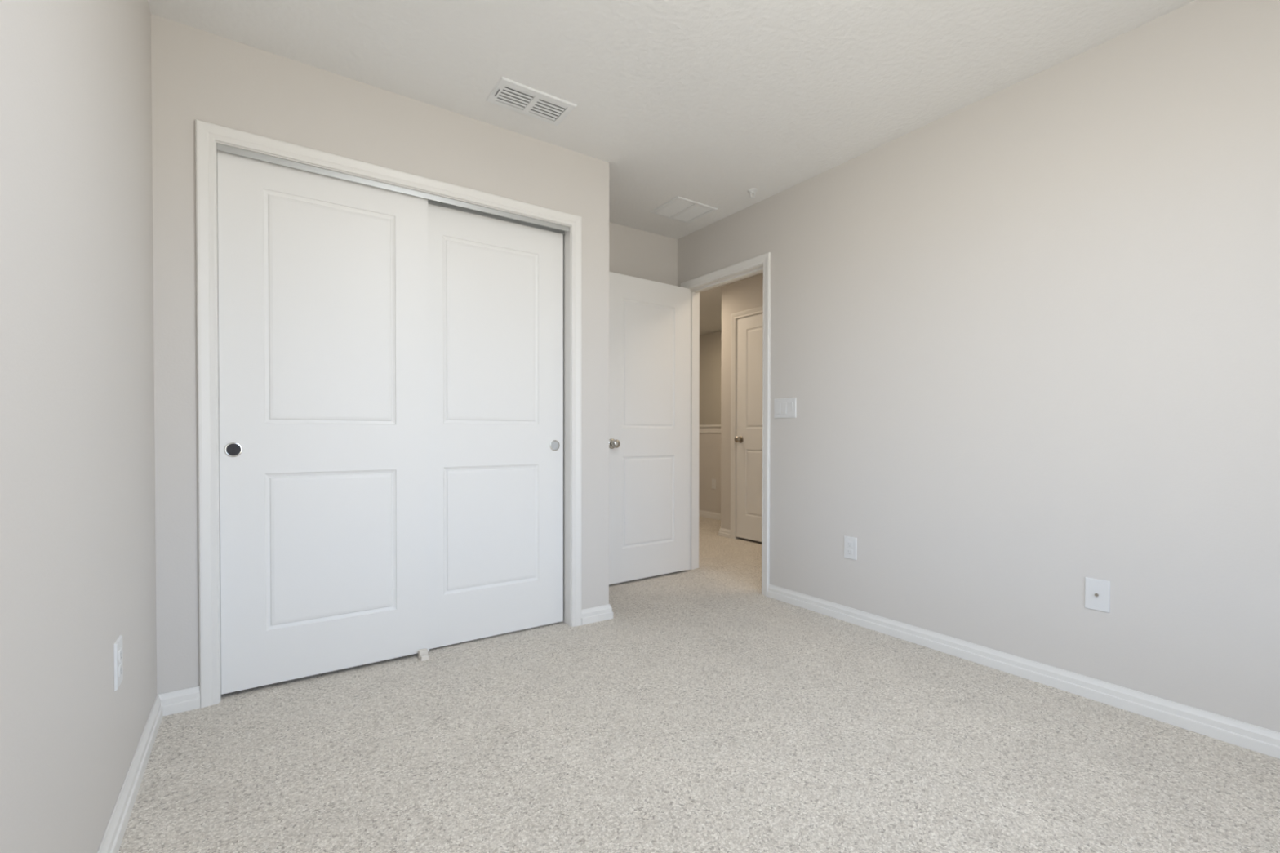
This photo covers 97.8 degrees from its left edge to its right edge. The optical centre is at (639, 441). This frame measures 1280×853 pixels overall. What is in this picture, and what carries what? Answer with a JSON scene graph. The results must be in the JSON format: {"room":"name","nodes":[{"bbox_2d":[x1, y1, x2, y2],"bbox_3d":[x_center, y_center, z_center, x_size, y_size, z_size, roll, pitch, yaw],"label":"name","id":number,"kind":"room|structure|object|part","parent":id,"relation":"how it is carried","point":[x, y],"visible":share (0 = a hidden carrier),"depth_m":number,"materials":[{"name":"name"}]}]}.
{"room":"empty bedroom","nodes":[
{"label":"empty bedroom","id":0,"kind":"room"},
{"bbox_2d":[0,0,156,852],"bbox_3d":[-0.934,-0.243,0.742,0.115,2.440,4.490,0,1,-35],"label":"wall","id":1,"kind":"structure","parent":0,"point":[77,533],"depth_m":1.07,"materials":[{"name":"white paint"}]},
{"bbox_2d":[114,635,123,691],"bbox_3d":[-1.311,0.555,1.406,0.008,0.118,0.075,0,1,-35],"label":"wall outlet","id":2,"kind":"object","parent":1,"relation":"attached to","point":[118,664],"visible":1,"depth_m":1.39,"materials":[{"name":"white plastic"}]},
{"bbox_2d":[118,647,122,662],"bbox_3d":[-1.310,0.536,1.407,0.004,0.028,0.033,0,1,-35],"label":"receptacle","id":3,"kind":"object","parent":2,"relation":"attached to","point":[120,649],"depth_m":1.40,"materials":[{"name":"grey plastic"}]},
{"bbox_2d":[119,662,122,677],"bbox_3d":[-1.310,0.575,1.407,0.004,0.028,0.033,0,1,-35],"label":"receptacle","id":4,"kind":"object","parent":2,"relation":"attached to","point":[120,664],"depth_m":1.41,"materials":[{"name":"grey plastic"}]},
{"bbox_2d":[97,685,199,852],"bbox_3d":[-0.638,0.942,0.531,0.118,0.076,3.549,0,1,-35],"label":"baseboard","id":5,"kind":"structure","parent":1,"relation":"attached to","point":[181,700],"depth_m":1.61,"materials":[{"name":"white wood"}]},
{"bbox_2d":[151,13,608,693],"bbox_3d":[-0.962,-0.265,2.517,1.853,2.440,0.115,0,1,-35],"label":"wall","id":6,"kind":"structure","parent":0,"point":[197,74],"depth_m":2.13,"materials":[{"name":"white paint"}]},
{"bbox_2d":[195,119,582,707],"bbox_3d":[-0.979,-0.100,2.497,1.561,2.111,0.132,0,1,-35],"label":"door frame","id":7,"kind":"structure","parent":6,"relation":"attached to","point":[207,135],"depth_m":2.08,"materials":[{"name":"white wood"}]},
{"bbox_2d":[217,143,568,234],"bbox_3d":[-0.984,-1.084,2.494,1.441,0.024,0.101,0,1,-35],"label":"door track","id":8,"kind":"object","parent":6,"relation":"attached to","point":[435,200],"visible":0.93,"depth_m":2.47,"materials":[{"name":"grey metal"}]},
{"bbox_2d":[217,150,429,694],"bbox_3d":[-1.262,-0.071,2.296,0.748,2.023,0.038,0,1,-35],"label":"door","id":9,"kind":"structure","parent":8,"relation":"hanging from","point":[323,281],"depth_m":2.25,"materials":[{"name":"white wood"}]},
{"bbox_3d":[-1.525,0.030,2.095,0.055,0.055,0.003,0,1,-35],"label":"finger pull","id":10,"kind":"part","parent":9,"relation":"part of","materials":[{"name":"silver metal"}]},
{"bbox_2d":[226,444,240,455],"bbox_3d":[-1.526,0.030,2.095,0.044,0.044,0.001,0,1,-35],"label":"cup","id":11,"kind":"object","parent":9,"relation":"on","point":[231,449],"depth_m":2.09,"materials":[{"name":"black metal"}]},
{"bbox_2d":[427,204,563,648],"bbox_3d":[-0.720,-0.071,2.719,0.748,2.028,0.038,0,1,-35],"label":"door","id":12,"kind":"structure","parent":8,"relation":"hanging from","point":[495,286],"depth_m":2.71,"materials":[{"name":"white wood"}]},
{"bbox_2d":[551,441,558,449],"bbox_3d":[-0.441,0.019,2.891,0.044,0.044,0.001,0,1,-35],"label":"cup","id":13,"kind":"object","parent":12,"relation":"on","point":[554,445],"depth_m":2.89,"materials":[{"name":"grey metal"}]},
{"bbox_3d":[-0.440,0.019,2.890,0.055,0.055,0.003,0,1,-35],"label":"finger pull","id":14,"kind":"part","parent":12,"relation":"part of","materials":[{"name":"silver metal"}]},
{"bbox_2d":[581,604,613,625],"bbox_3d":[-0.013,0.907,3.537,1.200,0.076,0.726,0,1,-35],"label":"baseboard","id":15,"kind":"structure","parent":6,"relation":"attached to","point":[593,615],"depth_m":2.95,"materials":[{"name":"white wood"}]},
{"bbox_2d":[608,222,677,286],"bbox_3d":[-0.942,-0.275,3.393,2.880,2.440,0.115,0,1,-35],"label":"wall","id":16,"kind":"structure","parent":0,"point":[633,252],"depth_m":3.97,"materials":[{"name":"white paint"}]},
{"bbox_2d":[147,0,1195,335],"bbox_3d":[0.415,-1.548,3.834,5.860,0.100,8.080,0,1,-35],"label":"ceiling","id":17,"kind":"structure","parent":0,"point":[710,103],"depth_m":2.18,"materials":[{"name":"white paint"}]},
{"bbox_2d":[485,76,577,125],"bbox_3d":[-0.473,-1.478,2.441,0.343,0.011,0.194,0,1,-35],"label":"ceiling vent","id":18,"kind":"object","parent":17,"relation":"in","point":[508,94],"visible":1,"depth_m":2.43,"materials":[{"name":"white metal"}]},
{"bbox_2d":[649,195,717,223],"bbox_3d":[0.282,-1.492,3.607,0.325,0.008,0.291,0,1,-35],"label":"ceiling vent","id":19,"kind":"object","parent":17,"relation":"in","point":[681,209],"visible":1,"depth_m":3.59,"materials":[{"name":"white metal"}]},
{"bbox_2d":[747,188,758,199],"bbox_3d":[0.670,-1.469,3.315,0.060,0.046,0.060,0,1,-35],"label":"sprinkler","id":20,"kind":"object","parent":17,"relation":"attached to","point":[751,191],"visible":1,"depth_m":3.31,"materials":[{"name":"white metal"}]},
{"bbox_2d":[118,516,1279,852],"bbox_3d":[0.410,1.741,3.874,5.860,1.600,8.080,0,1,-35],"label":"floor","id":21,"kind":"structure","parent":0,"point":[712,713],"depth_m":1.73,"materials":[{"name":"beige carpet"}]},
{"bbox_2d":[416,648,429,661],"bbox_3d":[-0.979,0.939,2.500,0.036,0.034,0.143,0,1,-35],"label":"guide","id":22,"kind":"object","parent":21,"relation":"on","point":[422,654],"visible":0.91,"depth_m":2.46,"materials":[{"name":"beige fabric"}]},
{"bbox_2d":[698,432,720,513],"bbox_3d":[0.617,1.110,7.072,0.115,2.585,2.805,0,1,-35],"label":"wall","id":23,"kind":"structure","parent":0,"point":[709,443],"depth_m":6.65,"materials":[{"name":"white paint"}]},
{"bbox_2d":[699,424,720,432],"bbox_3d":[0.619,-0.160,7.056,0.175,0.095,2.805,0,1,-35],"label":"wall cap","id":24,"kind":"object","parent":23,"relation":"on","point":[708,428],"depth_m":6.61,"materials":[{"name":"white wood"}]},
{"bbox_2d":[711,479,715,488],"bbox_3d":[0.870,0.497,6.590,0.008,0.117,0.071,0,1,-35],"label":"wall outlet","id":25,"kind":"object","parent":23,"relation":"attached to","point":[713,481],"visible":1,"depth_m":6.58,"materials":[{"name":"white plastic"}]},
{"bbox_2d":[699,330,721,425],"bbox_3d":[2.225,0.445,6.291,0.115,3.940,5.900,0,1,-35],"label":"wall","id":26,"kind":"structure","parent":0,"point":[710,344],"depth_m":7.95,"materials":[{"name":"white paint"}]},
{"bbox_2d":[720,273,763,529],"bbox_3d":[1.720,-0.281,4.231,0.115,2.440,3.095,0,1,-35],"label":"wall","id":27,"kind":"structure","parent":0,"point":[747,294],"depth_m":5.39,"materials":[{"name":"white paint"}]},
{"bbox_2d":[698,510,730,537],"bbox_3d":[0.318,0.868,6.773,0.712,0.076,2.952,0,1,-35],"label":"baseboard","id":28,"kind":"structure","parent":27,"relation":"attached to","point":[722,532],"depth_m":6.54,"materials":[{"name":"white wood"}]},
{"bbox_2d":[730,306,763,538],"bbox_3d":[1.169,-0.143,5.018,0.132,2.144,0.880,0,1,-35],"label":"door frame","id":29,"kind":"structure","parent":27,"relation":"attached to","point":[758,310],"depth_m":5.31,"materials":[{"name":"white wood"}]},
{"bbox_2d":[734,313,763,542],"bbox_3d":[1.118,-0.124,4.984,0.103,2.061,0.758,0,1,-35],"label":"door","id":30,"kind":"structure","parent":27,"relation":"in","point":[748,438],"depth_m":5.17,"materials":[{"name":"white wood"}]},
{"bbox_3d":[0.920,-0.021,5.236,0.062,0.055,0.055,0,1,-35],"label":"knob","id":31,"kind":"part","parent":30,"relation":"part of","materials":[{"name":"silver metal"}]},
{"bbox_2d":[677,0,1279,732],"bbox_3d":[0.514,-0.279,3.919,0.115,2.440,8.080,0,1,-35],"label":"wall","id":32,"kind":"structure","parent":0,"point":[1025,338],"depth_m":2.17,"materials":[{"name":"white paint"}]},
{"bbox_2d":[608,271,689,584],"bbox_3d":[0.055,-0.087,3.826,0.750,2.024,0.171,0,1,-37],"label":"door","id":33,"kind":"structure","parent":32,"relation":"in","point":[649,321],"depth_m":3.80,"materials":[{"name":"white wood"}]},
{"bbox_3d":[-0.161,0.013,3.596,0.055,0.055,0.062,0,1,-37],"label":"knob","id":34,"kind":"part","parent":33,"relation":"part of","materials":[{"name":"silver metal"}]},
{"bbox_2d":[680,252,770,596],"bbox_3d":[0.598,-0.108,3.799,0.149,2.101,0.861,0,1,-35],"label":"door frame","id":35,"kind":"structure","parent":32,"relation":"attached to","point":[760,264],"depth_m":3.72,"materials":[{"name":"white wood"}]},
{"bbox_3d":[0.653,-0.108,3.837,0.016,2.101,0.861,0,1,-35],"label":"hall casing","id":36,"kind":"part","parent":35,"relation":"part of","materials":[{"name":"white wood"}]},
{"bbox_2d":[773,397,796,418],"bbox_3d":[0.857,-0.199,3.311,0.011,0.118,0.167,0,1,-35],"label":"light switch","id":37,"kind":"object","parent":32,"relation":"attached to","point":[783,407],"visible":1,"depth_m":3.30,"materials":[{"name":"white plastic"}]},
{"bbox_2d":[844,535,857,559],"bbox_3d":[1.111,0.562,2.953,0.008,0.118,0.075,0,1,-35],"label":"wall outlet","id":38,"kind":"object","parent":32,"relation":"attached to","point":[850,543],"visible":1,"depth_m":2.95,"materials":[{"name":"white plastic"}]},
{"bbox_2d":[847,541,852,547],"bbox_3d":[1.110,0.542,2.952,0.004,0.028,0.033,0,1,-35],"label":"receptacle","id":39,"kind":"object","parent":38,"relation":"attached to","point":[849,543],"depth_m":2.95,"materials":[{"name":"grey plastic"}]},
{"bbox_2d":[847,548,852,555],"bbox_3d":[1.110,0.581,2.953,0.004,0.028,0.033,0,1,-35],"label":"receptacle","id":40,"kind":"object","parent":38,"relation":"attached to","point":[849,550],"depth_m":2.95,"materials":[{"name":"grey plastic"}]},
{"bbox_2d":[767,583,1279,759],"bbox_3d":[1.735,0.928,2.042,0.016,0.076,3.346,0,1,-35],"label":"baseboard","id":41,"kind":"structure","parent":32,"relation":"attached to","point":[1260,740],"depth_m":2.16,"materials":[{"name":"white wood"}]},
{"bbox_2d":[1084,577,1110,613],"bbox_3d":[1.705,0.572,2.085,0.014,0.118,0.076,0,1,-35],"label":"outlet","id":42,"kind":"object","parent":32,"relation":"attached to","point":[1097,592],"visible":1,"depth_m":2.08,"materials":[{"name":"white plastic"}]}
]}

